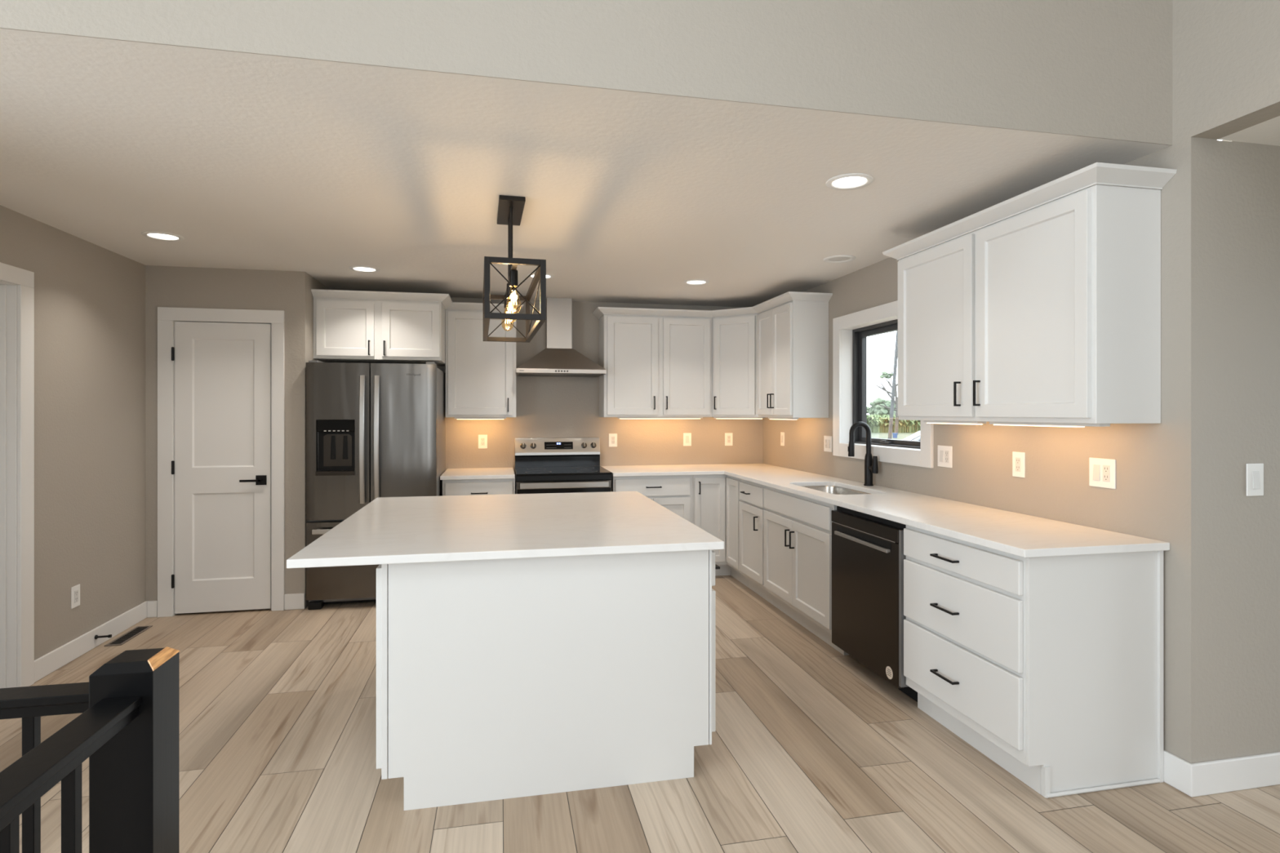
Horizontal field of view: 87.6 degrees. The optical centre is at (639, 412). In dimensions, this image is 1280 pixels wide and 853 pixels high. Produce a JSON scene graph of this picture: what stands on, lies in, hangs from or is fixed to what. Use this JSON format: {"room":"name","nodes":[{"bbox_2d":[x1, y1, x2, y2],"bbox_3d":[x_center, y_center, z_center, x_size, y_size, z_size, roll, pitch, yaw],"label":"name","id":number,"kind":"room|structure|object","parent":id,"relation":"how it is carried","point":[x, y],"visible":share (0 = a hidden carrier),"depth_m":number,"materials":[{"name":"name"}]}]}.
{"room":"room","nodes":[
{"label":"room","id":0,"kind":"room"},
{"bbox_2d":[0,204,145,660],"bbox_3d":[-3.266,0.199,3.651,0.130,2.417,4.118,0,0,-12],"label":"wall","id":1,"kind":"structure","parent":0,"point":[90,298],"depth_m":3.93,"materials":[{"name":"beige paint"}]},
{"bbox_2d":[0,262,34,688],"bbox_3d":[-3.103,0.340,2.909,0.148,2.134,1.102,0,0,-12],"label":"door","id":2,"kind":"structure","parent":1,"relation":"in","point":[16,284],"depth_m":3.36,"materials":[{"name":"white wood"}]},
{"bbox_2d":[71,584,79,608],"bbox_3d":[-3.231,1.054,3.824,0.008,0.122,0.078,0,0,-12],"label":"wall outlet","id":3,"kind":"object","parent":1,"relation":"attached to","point":[75,590],"visible":1,"depth_m":3.81,"materials":[{"name":"white plastic"}]},
{"bbox_2d":[74,590,78,603],"bbox_3d":[-3.229,1.054,3.825,0.002,0.068,0.033,0,0,-12],"label":"receptacle","id":4,"kind":"object","parent":3,"relation":"attached to","point":[76,592],"depth_m":3.82,"materials":[{"name":"grey plastic"}]},
{"bbox_2d":[34,600,146,682],"bbox_3d":[-3.271,1.351,4.024,0.014,0.112,1.142,0,0,-12],"label":"baseboard","id":5,"kind":"structure","parent":1,"relation":"attached to","point":[55,660],"depth_m":3.90,"materials":[{"name":"white wood"}]},
{"bbox_2d":[94,634,111,639],"bbox_3d":[-3.217,1.345,4.003,0.080,0.026,0.026,0,0,-12],"label":"door stop","id":6,"kind":"object","parent":1,"relation":"attached to","point":[96,637],"visible":1,"depth_m":4.00,"materials":[{"name":"black metal"}]},
{"bbox_2d":[145,265,309,608],"bbox_3d":[-2.910,0.199,4.744,1.013,2.417,0.120,0,0,-12],"label":"wall","id":7,"kind":"structure","parent":0,"point":[172,286],"depth_m":4.73,"materials":[{"name":"beige paint"}]},
{"bbox_2d":[157,306,284,617],"bbox_3d":[-2.932,0.342,4.712,0.798,2.131,0.174,0,0,-12],"label":"door","id":8,"kind":"structure","parent":7,"relation":"in","point":[221,371],"depth_m":4.68,"materials":[{"name":"white wood"}]},
{"bbox_2d":[146,593,304,617],"bbox_3d":[-2.890,1.351,4.680,0.998,0.112,0.014,0,0,-12],"label":"baseboard","id":9,"kind":"structure","parent":7,"relation":"attached to","point":[291,601],"depth_m":4.75,"materials":[{"name":"white wood"}]},
{"bbox_2d":[309,275,329,362],"bbox_3d":[-2.577,0.199,5.335,0.120,2.417,0.902,0,0,-12],"label":"wall","id":10,"kind":"structure","parent":0,"point":[313,283],"depth_m":4.97,"materials":[{"name":"beige paint"}]},
{"bbox_2d":[0,28,1170,307],"bbox_3d":[-0.816,-1.070,4.152,5.171,0.120,4.338,0,0,-12],"label":"ceiling","id":11,"kind":"structure","parent":0,"point":[321,169],"depth_m":2.85,"materials":[{"name":"white paint"}]},
{"bbox_2d":[141,231,184,241],"bbox_3d":[-2.727,-1.006,3.818,0.200,0.007,0.200,0,0,-12],"label":"recessed light","id":12,"kind":"object","parent":11,"relation":"in","point":[162,236],"visible":1,"depth_m":3.81,"materials":[{"name":"white plastic"}]},
{"bbox_2d":[349,265,379,272],"bbox_3d":[-1.936,-1.006,4.692,0.200,0.007,0.200,0,0,-12],"label":"recessed light","id":13,"kind":"object","parent":11,"relation":"in","point":[357,268],"visible":1,"depth_m":4.69,"materials":[{"name":"white plastic"}]},
{"bbox_2d":[483,195,546,342],"bbox_3d":[-0.644,-0.704,3.316,0.260,0.610,0.956,0,0,-14],"label":"pendant light","id":14,"kind":"object","parent":11,"relation":"hanging from","point":[510,208],"visible":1,"depth_m":3.11,"materials":[{"name":"black metal"}]},
{"bbox_2d":[503,293,511,308],"bbox_3d":[-0.720,-0.605,3.632,0.038,0.076,0.038,0,0,-12],"label":"socket","id":15,"kind":"object","parent":14,"relation":"attached to","point":[506,301],"depth_m":3.62,"materials":[{"name":"brown metal"}]},
{"bbox_2d":[506,282,514,298],"bbox_3d":[-0.644,-0.605,3.316,0.038,0.076,0.038,0,0,-12],"label":"socket","id":16,"kind":"object","parent":14,"relation":"attached to","point":[509,289],"depth_m":3.30,"materials":[{"name":"brown metal"}]},
{"bbox_2d":[509,269,518,287],"bbox_3d":[-0.568,-0.605,3.001,0.038,0.076,0.038,0,0,-12],"label":"socket","id":17,"kind":"object","parent":14,"relation":"attached to","point":[513,273],"depth_m":2.99,"materials":[{"name":"brown metal"}]},
{"bbox_2d":[527,273,554,279],"bbox_3d":[-0.734,-1.006,4.934,0.200,0.007,0.200,0,0,-12],"label":"recessed light","id":18,"kind":"object","parent":11,"relation":"in","point":[548,276],"visible":0.53,"depth_m":4.92,"materials":[{"name":"white plastic"}]},
{"bbox_2d":[683,279,709,284],"bbox_3d":[0.435,-1.006,5.163,0.200,0.007,0.200,0,0,-12],"label":"recessed light","id":19,"kind":"object","parent":11,"relation":"in","point":[693,282],"visible":1,"depth_m":5.16,"materials":[{"name":"white plastic"}]},
{"bbox_2d":[822,254,855,262],"bbox_3d":[1.310,-1.006,4.386,0.206,0.007,0.206,0,0,-12],"label":"recessed light","id":20,"kind":"object","parent":11,"relation":"in","point":[835,259],"visible":1,"depth_m":4.38,"materials":[{"name":"white plastic"}]},
{"bbox_2d":[825,173,873,190],"bbox_3d":[0.914,-1.006,2.916,0.200,0.007,0.200,0,0,-12],"label":"recessed light","id":21,"kind":"object","parent":11,"relation":"in","point":[851,180],"visible":1,"depth_m":2.91,"materials":[{"name":"white plastic"}]},
{"bbox_2d":[0,0,1172,145],"bbox_3d":[-0.459,-1.551,2.070,5.021,1.083,0.124,0,0,-12],"label":"wall header","id":22,"kind":"structure","parent":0,"point":[1095,68],"depth_m":2.18,"materials":[{"name":"beige paint"}]},
{"bbox_2d":[436,297,763,471],"bbox_3d":[-0.710,0.199,6.124,3.858,2.417,0.120,0,0,-12],"label":"wall","id":23,"kind":"structure","parent":0,"point":[547,406],"depth_m":6.11,"materials":[{"name":"beige paint"}]},
{"bbox_2d":[313,297,445,366],"bbox_3d":[-2.058,-0.629,5.399,0.920,0.451,0.747,0,0,-12],"label":"upper cabinet","id":24,"kind":"object","parent":23,"relation":"attached to","point":[345,331],"visible":0.98,"depth_m":5.08,"materials":[{"name":"white wood"}]},
{"bbox_2d":[445,310,515,417],"bbox_3d":[-1.363,-0.406,5.743,0.579,0.897,0.357,0,0,-12],"label":"upper cabinet","id":25,"kind":"object","parent":23,"relation":"attached to","point":[481,375],"visible":0.88,"depth_m":5.61,"materials":[{"name":"white wood"}]},
{"bbox_2d":[311,288,524,313],"bbox_3d":[-1.630,-0.883,5.308,1.735,0.056,0.475,0,0,-36],"label":"crown molding","id":26,"kind":"structure","parent":25,"relation":"on","point":[445,299],"depth_m":5.10,"materials":[{"name":"white wood"}]},
{"bbox_2d":[454,417,506,419],"bbox_3d":[-1.362,0.051,5.702,0.430,0.018,0.050,0,0,-12],"label":"light","id":27,"kind":"object","parent":25,"relation":"attached to","point":[457,418],"visible":1,"depth_m":5.68,"materials":[{"name":"white plastic"}]},
{"bbox_2d":[478,435,487,448],"bbox_3d":[-1.393,0.259,5.916,0.078,0.122,0.008,0,0,-12],"label":"wall outlet","id":28,"kind":"object","parent":23,"relation":"attached to","point":[482,439],"visible":1,"depth_m":5.91,"materials":[{"name":"white plastic"}]},
{"bbox_2d":[480,437,484,445],"bbox_3d":[-1.392,0.259,5.913,0.033,0.068,0.002,0,0,-12],"label":"receptacle","id":29,"kind":"object","parent":28,"relation":"attached to","point":[482,439],"depth_m":5.91,"materials":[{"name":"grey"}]},
{"bbox_2d":[515,297,606,377],"bbox_3d":[-0.701,-0.665,5.817,0.756,0.687,0.482,0,0,-12],"label":"range hood","id":30,"kind":"object","parent":23,"relation":"attached to","point":[558,358],"visible":0.95,"depth_m":5.82,"materials":[{"name":"silver metal"}]},
{"bbox_2d":[608,433,617,446],"bbox_3d":[-0.248,0.256,6.154,0.078,0.122,0.008,0,0,-12],"label":"wall outlet","id":31,"kind":"object","parent":23,"relation":"attached to","point":[612,437],"visible":1,"depth_m":6.15,"materials":[{"name":"white plastic"}]},
{"bbox_2d":[611,436,614,444],"bbox_3d":[-0.248,0.256,6.151,0.033,0.068,0.002,0,0,-12],"label":"receptacle","id":32,"kind":"object","parent":31,"relation":"attached to","point":[612,437],"depth_m":6.15,"materials":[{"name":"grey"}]},
{"bbox_2d":[599,314,711,417],"bbox_3d":[0.144,-0.406,6.057,0.988,0.897,0.357,0,0,-12],"label":"upper cabinet","id":33,"kind":"object","parent":23,"relation":"attached to","point":[655,366],"visible":1,"depth_m":5.92,"materials":[{"name":"white wood"}]},
{"bbox_2d":[617,417,702,419],"bbox_3d":[0.185,0.051,6.024,0.780,0.018,0.050,0,0,-12],"label":"light","id":34,"kind":"object","parent":33,"relation":"attached to","point":[620,418],"visible":0.85,"depth_m":6.00,"materials":[{"name":"white plastic"}]},
{"bbox_2d":[592,291,832,319],"bbox_3d":[0.561,-0.883,5.699,2.162,0.056,0.707,0,0,26],"label":"crown molding","id":35,"kind":"structure","parent":33,"relation":"attached to","point":[788,296],"depth_m":5.83,"materials":[{"name":"white wood"}]},
{"bbox_2d":[683,432,691,445],"bbox_3d":[0.447,0.255,6.298,0.078,0.122,0.011,0,0,-12],"label":"wall switch","id":36,"kind":"object","parent":23,"relation":"attached to","point":[686,436],"visible":1,"depth_m":6.29,"materials":[{"name":"white plastic"}]},
{"bbox_2d":[724,432,733,445],"bbox_3d":[0.849,0.257,6.383,0.078,0.122,0.008,0,0,-12],"label":"wall outlet","id":37,"kind":"object","parent":23,"relation":"attached to","point":[728,436],"visible":1,"depth_m":6.38,"materials":[{"name":"white plastic"}]},
{"bbox_2d":[727,435,730,443],"bbox_3d":[0.850,0.257,6.380,0.033,0.068,0.002,0,0,-12],"label":"receptacle","id":38,"kind":"object","parent":37,"relation":"attached to","point":[728,437],"depth_m":6.38,"materials":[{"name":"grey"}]},
{"bbox_2d":[711,314,758,417],"bbox_3d":[0.950,-0.406,6.095,0.618,0.897,0.611,0,0,-12],"label":"upper cabinet","id":39,"kind":"object","parent":23,"relation":"attached to","point":[734,338],"visible":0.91,"depth_m":5.91,"materials":[{"name":"white wood"}]},
{"bbox_2d":[713,417,764,419],"bbox_3d":[0.893,0.051,6.034,0.468,0.018,0.050,0,0,30],"label":"light","id":40,"kind":"object","parent":39,"relation":"attached to","point":[756,418],"visible":0.8,"depth_m":6.00,"materials":[{"name":"white plastic"}]},
{"bbox_2d":[0,575,1279,852],"bbox_3d":[-0.243,1.409,1.168,10.400,0.004,12.986,0,0,-12],"label":"floor","id":41,"kind":"structure","parent":0,"point":[811,750],"depth_m":2.52,"materials":[{"name":"wood"}]},
{"bbox_2d":[0,646,179,852],"bbox_3d":[-1.409,0.902,-0.350,1.818,1.008,2.690,0,0,-12],"label":"stair railing","id":42,"kind":"object","parent":41,"relation":"on","point":[127,727],"visible":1,"depth_m":1.06,"materials":[{"name":"black wood"}]},
{"bbox_2d":[104,625,152,646],"bbox_3d":[-3.214,1.404,4.203,0.092,0.005,0.370,0,0,-12],"label":"floor vent","id":43,"kind":"object","parent":41,"relation":"in","point":[126,637],"visible":1,"depth_m":4.19,"materials":[{"name":"brown metal"}]},
{"bbox_2d":[108,626,147,644],"bbox_3d":[-3.214,1.405,4.203,0.064,0.003,0.338,0,0,-12],"label":"grille","id":44,"kind":"object","parent":43,"relation":"attached to","point":[126,637],"depth_m":4.19,"materials":[{"name":"brown metal"}]},
{"bbox_2d":[306,360,445,609],"bbox_3d":[-2.016,0.518,5.207,0.891,1.777,0.942,0,0,-12],"label":"refrigerator","id":45,"kind":"object","parent":41,"relation":"on","point":[374,430],"visible":0.81,"depth_m":4.80,"materials":[{"name":"grey metal"}]},
{"bbox_2d":[442,478,515,496],"bbox_3d":[-1.330,0.966,5.558,0.556,0.882,0.731,0,0,-12],"label":"base cabinet","id":46,"kind":"object","parent":41,"relation":"on","point":[469,486],"visible":0.23,"depth_m":5.24,"materials":[{"name":"white wood"}]},
{"bbox_2d":[440,467,515,479],"bbox_3d":[-1.339,0.508,5.563,0.568,0.030,0.719,0,0,-12],"label":"countertop","id":47,"kind":"structure","parent":46,"relation":"on","point":[478,473],"depth_m":5.36,"materials":[{"name":"white stone"}]},
{"bbox_2d":[376,550,719,810],"bbox_3d":[-0.475,0.966,3.237,1.317,0.882,1.578,0,0,-12],"label":"kitchen island","id":48,"kind":"object","parent":41,"relation":"on","point":[497,679],"visible":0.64,"depth_m":2.46,"materials":[{"name":"white wood"}]},
{"bbox_2d":[286,491,724,568],"bbox_3d":[-0.601,0.508,3.209,1.538,0.030,1.672,0,0,-12],"label":"island countertop","id":49,"kind":"structure","parent":48,"relation":"on","point":[445,528],"depth_m":2.78,"materials":[{"name":"white stone"}]},
{"bbox_2d":[514,437,612,493],"bbox_3d":[-0.670,0.788,5.668,0.766,1.118,0.761,0,0,-12],"label":"range","id":50,"kind":"object","parent":41,"relation":"on","point":[544,461],"visible":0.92,"depth_m":5.90,"materials":[{"name":"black metal"}]},
{"bbox_2d":[514,466,612,475],"bbox_3d":[-0.666,0.494,5.650,0.766,0.016,0.665,0,0,-12],"label":"cooktop","id":51,"kind":"object","parent":50,"relation":"in","point":[526,470],"depth_m":5.50,"materials":[{"name":"black glass"}]},
{"bbox_2d":[610,475,693,523],"bbox_3d":[0.049,0.966,5.845,0.680,0.882,0.731,0,0,-12],"label":"base cabinet","id":52,"kind":"object","parent":41,"relation":"on","point":[674,493],"visible":0.3,"depth_m":5.54,"materials":[{"name":"white wood"}]},
{"bbox_2d":[693,474,748,587],"bbox_3d":[0.852,0.966,5.872,0.899,0.882,1.007,0,0,-12],"label":"base cabinet","id":53,"kind":"object","parent":41,"relation":"on","point":[716,497],"visible":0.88,"depth_m":5.62,"materials":[{"name":"white wood"}]},
{"bbox_2d":[600,463,1169,557],"bbox_3d":[0.821,0.508,4.331,1.589,0.030,4.013,0,0,-12],"label":"countertop","id":54,"kind":"structure","parent":53,"relation":"on","point":[1024,535],"depth_m":3.19,"materials":[{"name":"white stone"}]},
{"bbox_2d":[804,485,869,494],"bbox_3d":[1.278,0.623,4.379,0.396,0.200,0.749,0,0,-12],"label":"sink","id":55,"kind":"object","parent":54,"relation":"in","point":[828,489],"visible":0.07,"depth_m":4.72,"materials":[{"name":"silver metal"}]},
{"bbox_2d":[847,421,878,485],"bbox_3d":[1.488,0.277,4.453,0.182,0.432,0.129,0,0,-12],"label":"kitchen faucet","id":56,"kind":"object","parent":54,"relation":"on","point":[871,467],"visible":1,"depth_m":4.47,"materials":[{"name":"black metal"}]},
{"bbox_2d":[863,453,873,485],"bbox_3d":[1.540,0.385,4.498,0.062,0.215,0.062,0,0,-12],"label":"faucet","id":57,"kind":"object","parent":56,"relation":"on","point":[868,458],"depth_m":4.48,"materials":[{"name":"black metal"}]},
{"bbox_2d":[738,479,773,605],"bbox_3d":[1.127,0.966,5.154,0.652,0.882,0.506,0,0,-12],"label":"base cabinet","id":58,"kind":"object","parent":41,"relation":"on","point":[751,506],"visible":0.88,"depth_m":5.08,"materials":[{"name":"white wood"}]},
{"bbox_2d":[764,485,848,655],"bbox_3d":[1.283,0.966,4.407,0.652,0.882,1.016,0,0,-12],"label":"base cabinet","id":59,"kind":"object","parent":41,"relation":"on","point":[797,529],"visible":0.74,"depth_m":4.26,"materials":[{"name":"white wood"}]},
{"bbox_2d":[831,506,917,702],"bbox_3d":[1.458,0.972,3.565,0.637,0.865,0.679,0,0,-12],"label":"dishwasher","id":60,"kind":"object","parent":41,"relation":"on","point":[868,557],"visible":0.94,"depth_m":3.43,"materials":[{"name":"black metal"}]},
{"bbox_2d":[903,524,1163,798],"bbox_3d":[1.608,0.966,2.849,0.652,0.882,0.770,0,0,-12],"label":"base cabinet","id":61,"kind":"object","parent":41,"relation":"on","point":[1051,668],"visible":0.94,"depth_m":2.52,"materials":[{"name":"white wood"}]},
{"bbox_2d":[763,0,1279,763],"bbox_3d":[2.401,-0.343,1.113,0.190,3.500,11.200,0,0,-12],"label":"wall","id":62,"kind":"structure","parent":0,"point":[1174,476],"depth_m":2.49,"materials":[{"name":"beige paint"}]},
{"bbox_2d":[780,431,784,445],"bbox_3d":[1.280,0.239,6.002,0.011,0.122,0.078,0,0,-12],"label":"wall switch","id":63,"kind":"object","parent":62,"relation":"attached to","point":[782,434],"visible":1,"depth_m":6.00,"materials":[{"name":"white plastic"}]},
{"bbox_2d":[756,300,828,417],"bbox_3d":[1.216,-0.406,5.475,0.349,0.897,0.709,0,0,-12],"label":"upper cabinet","id":64,"kind":"object","parent":62,"relation":"attached to","point":[793,336],"visible":1,"depth_m":5.15,"materials":[{"name":"white wood"}]},
{"bbox_2d":[768,417,798,420],"bbox_3d":[1.177,0.051,5.506,0.050,0.018,0.500,0,0,-12],"label":"light","id":65,"kind":"object","parent":64,"relation":"attached to","point":[770,418],"visible":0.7,"depth_m":5.44,"materials":[{"name":"white plastic"}]},
{"bbox_2d":[823,435,831,452],"bbox_3d":[1.453,0.243,5.170,0.011,0.122,0.124,0,0,-12],"label":"wall outlet","id":66,"kind":"object","parent":62,"relation":"attached to","point":[827,439],"visible":1,"depth_m":5.16,"materials":[{"name":"white plastic"}]},
{"bbox_2d":[832,300,933,467],"bbox_3d":[1.683,-0.192,4.506,0.208,1.037,1.177,0,0,-12],"label":"window","id":67,"kind":"structure","parent":62,"relation":"in","point":[851,331],"depth_m":4.93,"materials":[{"name":"white wood"}]},
{"bbox_2d":[937,444,952,467],"bbox_3d":[1.737,0.251,3.808,0.011,0.122,0.124,0,0,-12],"label":"wall outlet","id":68,"kind":"object","parent":62,"relation":"attached to","point":[944,452],"visible":1,"depth_m":3.80,"materials":[{"name":"white plastic"}]},
{"bbox_2d":[945,450,948,462],"bbox_3d":[1.740,0.251,3.785,0.002,0.068,0.033,0,0,-12],"label":"receptacle","id":69,"kind":"object","parent":68,"relation":"attached to","point":[946,451],"depth_m":3.78,"materials":[{"name":"grey plastic"}]},
{"bbox_2d":[1012,451,1025,477],"bbox_3d":[1.851,0.255,3.265,0.008,0.122,0.078,0,0,-12],"label":"wall outlet","id":70,"kind":"object","parent":62,"relation":"attached to","point":[1018,458],"visible":1,"depth_m":3.26,"materials":[{"name":"white plastic"}]},
{"bbox_2d":[1015,457,1020,471],"bbox_3d":[1.849,0.255,3.265,0.002,0.068,0.033,0,0,-12],"label":"receptacle","id":71,"kind":"object","parent":70,"relation":"attached to","point":[1017,459],"depth_m":3.27,"materials":[{"name":"grey plastic"}]},
{"bbox_2d":[897,184,1160,423],"bbox_3d":[1.700,-0.406,3.152,0.349,0.897,1.273,0,0,-12],"label":"upper cabinet","id":72,"kind":"object","parent":62,"relation":"attached to","point":[1051,312],"visible":1,"depth_m":2.73,"materials":[{"name":"white wood"}]},
{"bbox_2d":[923,420,986,424],"bbox_3d":[1.609,0.051,3.430,0.050,0.018,0.420,0,0,-12],"label":"light","id":73,"kind":"object","parent":72,"relation":"attached to","point":[924,421],"visible":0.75,"depth_m":3.39,"materials":[{"name":"white plastic"}]},
{"bbox_2d":[989,421,1110,427],"bbox_3d":[1.728,0.051,2.858,0.050,0.018,0.590,0,0,-12],"label":"light","id":74,"kind":"object","parent":72,"relation":"attached to","point":[1011,424],"visible":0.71,"depth_m":2.80,"materials":[{"name":"white plastic"}]},
{"bbox_2d":[1088,457,1115,488],"bbox_3d":[1.944,0.255,2.812,0.011,0.122,0.124,0,0,-12],"label":"wall outlet","id":75,"kind":"object","parent":62,"relation":"attached to","point":[1102,472],"visible":1,"depth_m":2.81,"materials":[{"name":"white plastic"}]},
{"bbox_2d":[1102,465,1110,481],"bbox_3d":[1.948,0.255,2.789,0.002,0.068,0.033,0,0,-12],"label":"receptacle","id":76,"kind":"object","parent":75,"relation":"attached to","point":[1106,468],"depth_m":2.79,"materials":[{"name":"grey plastic"}]},
{"bbox_2d":[882,162,1177,260],"bbox_3d":[1.696,-0.883,3.151,0.358,0.056,1.397,0,0,-12],"label":"crown molding","id":77,"kind":"structure","parent":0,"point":[1097,173],"depth_m":2.69,"materials":[{"name":"white wood"}]},
{"bbox_2d":[1217,115,1279,146],"bbox_3d":[3.483,-1.061,1.920,2.397,0.097,1.639,0,0,-12],"label":"ceiling","id":78,"kind":"structure","parent":0,"point":[1267,132],"depth_m":2.44,"materials":[{"name":"white paint"}]},
{"bbox_2d":[1222,140,1279,758],"bbox_3d":[3.338,0.189,2.788,2.327,2.437,0.120,0,0,-12],"label":"wall","id":79,"kind":"structure","parent":0,"point":[1255,166],"depth_m":2.52,"materials":[{"name":"beige paint"}]},
{"bbox_2d":[1163,750,1279,797],"bbox_3d":[3.193,1.348,2.740,2.431,0.118,0.113,0,0,-12],"label":"baseboard","id":80,"kind":"structure","parent":79,"relation":"attached to","point":[1236,774],"depth_m":2.48,"materials":[{"name":"white wood"}]},
{"bbox_2d":[1246,463,1263,496],"bbox_3d":[2.312,0.253,2.507,0.078,0.122,0.011,0,0,-12],"label":"wall switch","id":81,"kind":"object","parent":79,"relation":"attached to","point":[1255,472],"visible":1,"depth_m":2.50,"materials":[{"name":"white plastic"}]},
{"label":"outside","id":82,"kind":"structure","parent":0,"visible":0},
{"bbox_2d":[871,432,915,439],"bbox_3d":[61.430,2.107,104.731,157.000,0.200,220.000,0,0,-12],"label":"ground","id":83,"kind":"structure","parent":82,"point":[900,436],"depth_m":58.03,"materials":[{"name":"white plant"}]},
{"bbox_2d":[868,397,895,415],"bbox_3d":[44.014,-0.315,119.947,5.293,4.661,5.349,0,0,-12],"label":"tree","id":84,"kind":"object","parent":83,"relation":"on","point":[876,409],"visible":0.7,"depth_m":118.64,"materials":[{"name":"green plant"}]},
{"bbox_2d":[875,368,898,435],"bbox_3d":[22.826,-0.945,59.977,3.367,5.919,0.849,0,0,12],"label":"bare tree","id":85,"kind":"object","parent":83,"relation":"on","point":[885,375],"visible":0.74,"depth_m":59.93,"materials":[{"name":"grey plant"}]},
{"bbox_2d":[888,330,897,439],"bbox_3d":[11.450,-1.944,29.988,0.755,8.129,0.165,0,0,2],"label":"utility pole","id":86,"kind":"object","parent":83,"relation":"on","point":[894,379],"visible":0.48,"depth_m":29.94,"materials":[{"name":"grey wood"}]},
{"bbox_2d":[866,413,920,432],"bbox_3d":[58.510,1.125,91.656,110.374,1.764,54.530,0,0,-12],"label":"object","id":87,"kind":"object","parent":83,"relation":"on","point":[877,423],"visible":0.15,"depth_m":66.02,"materials":[{"name":"green plant"}]},
{"bbox_2d":[892,432,897,438],"bbox_3d":[19.861,1.802,52.000,0.410,0.410,0.410,0,0,-12],"label":"tub","id":88,"kind":"object","parent":83,"relation":"on","point":[895,434],"visible":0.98,"depth_m":51.87,"materials":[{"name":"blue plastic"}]},
{"bbox_2d":[902,431,920,441],"bbox_3d":[9.749,1.277,22.009,4.500,1.460,1.855,0,0,14],"label":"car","id":89,"kind":"object","parent":83,"relation":"on","point":[917,436],"visible":0.02,"depth_m":21.93,"materials":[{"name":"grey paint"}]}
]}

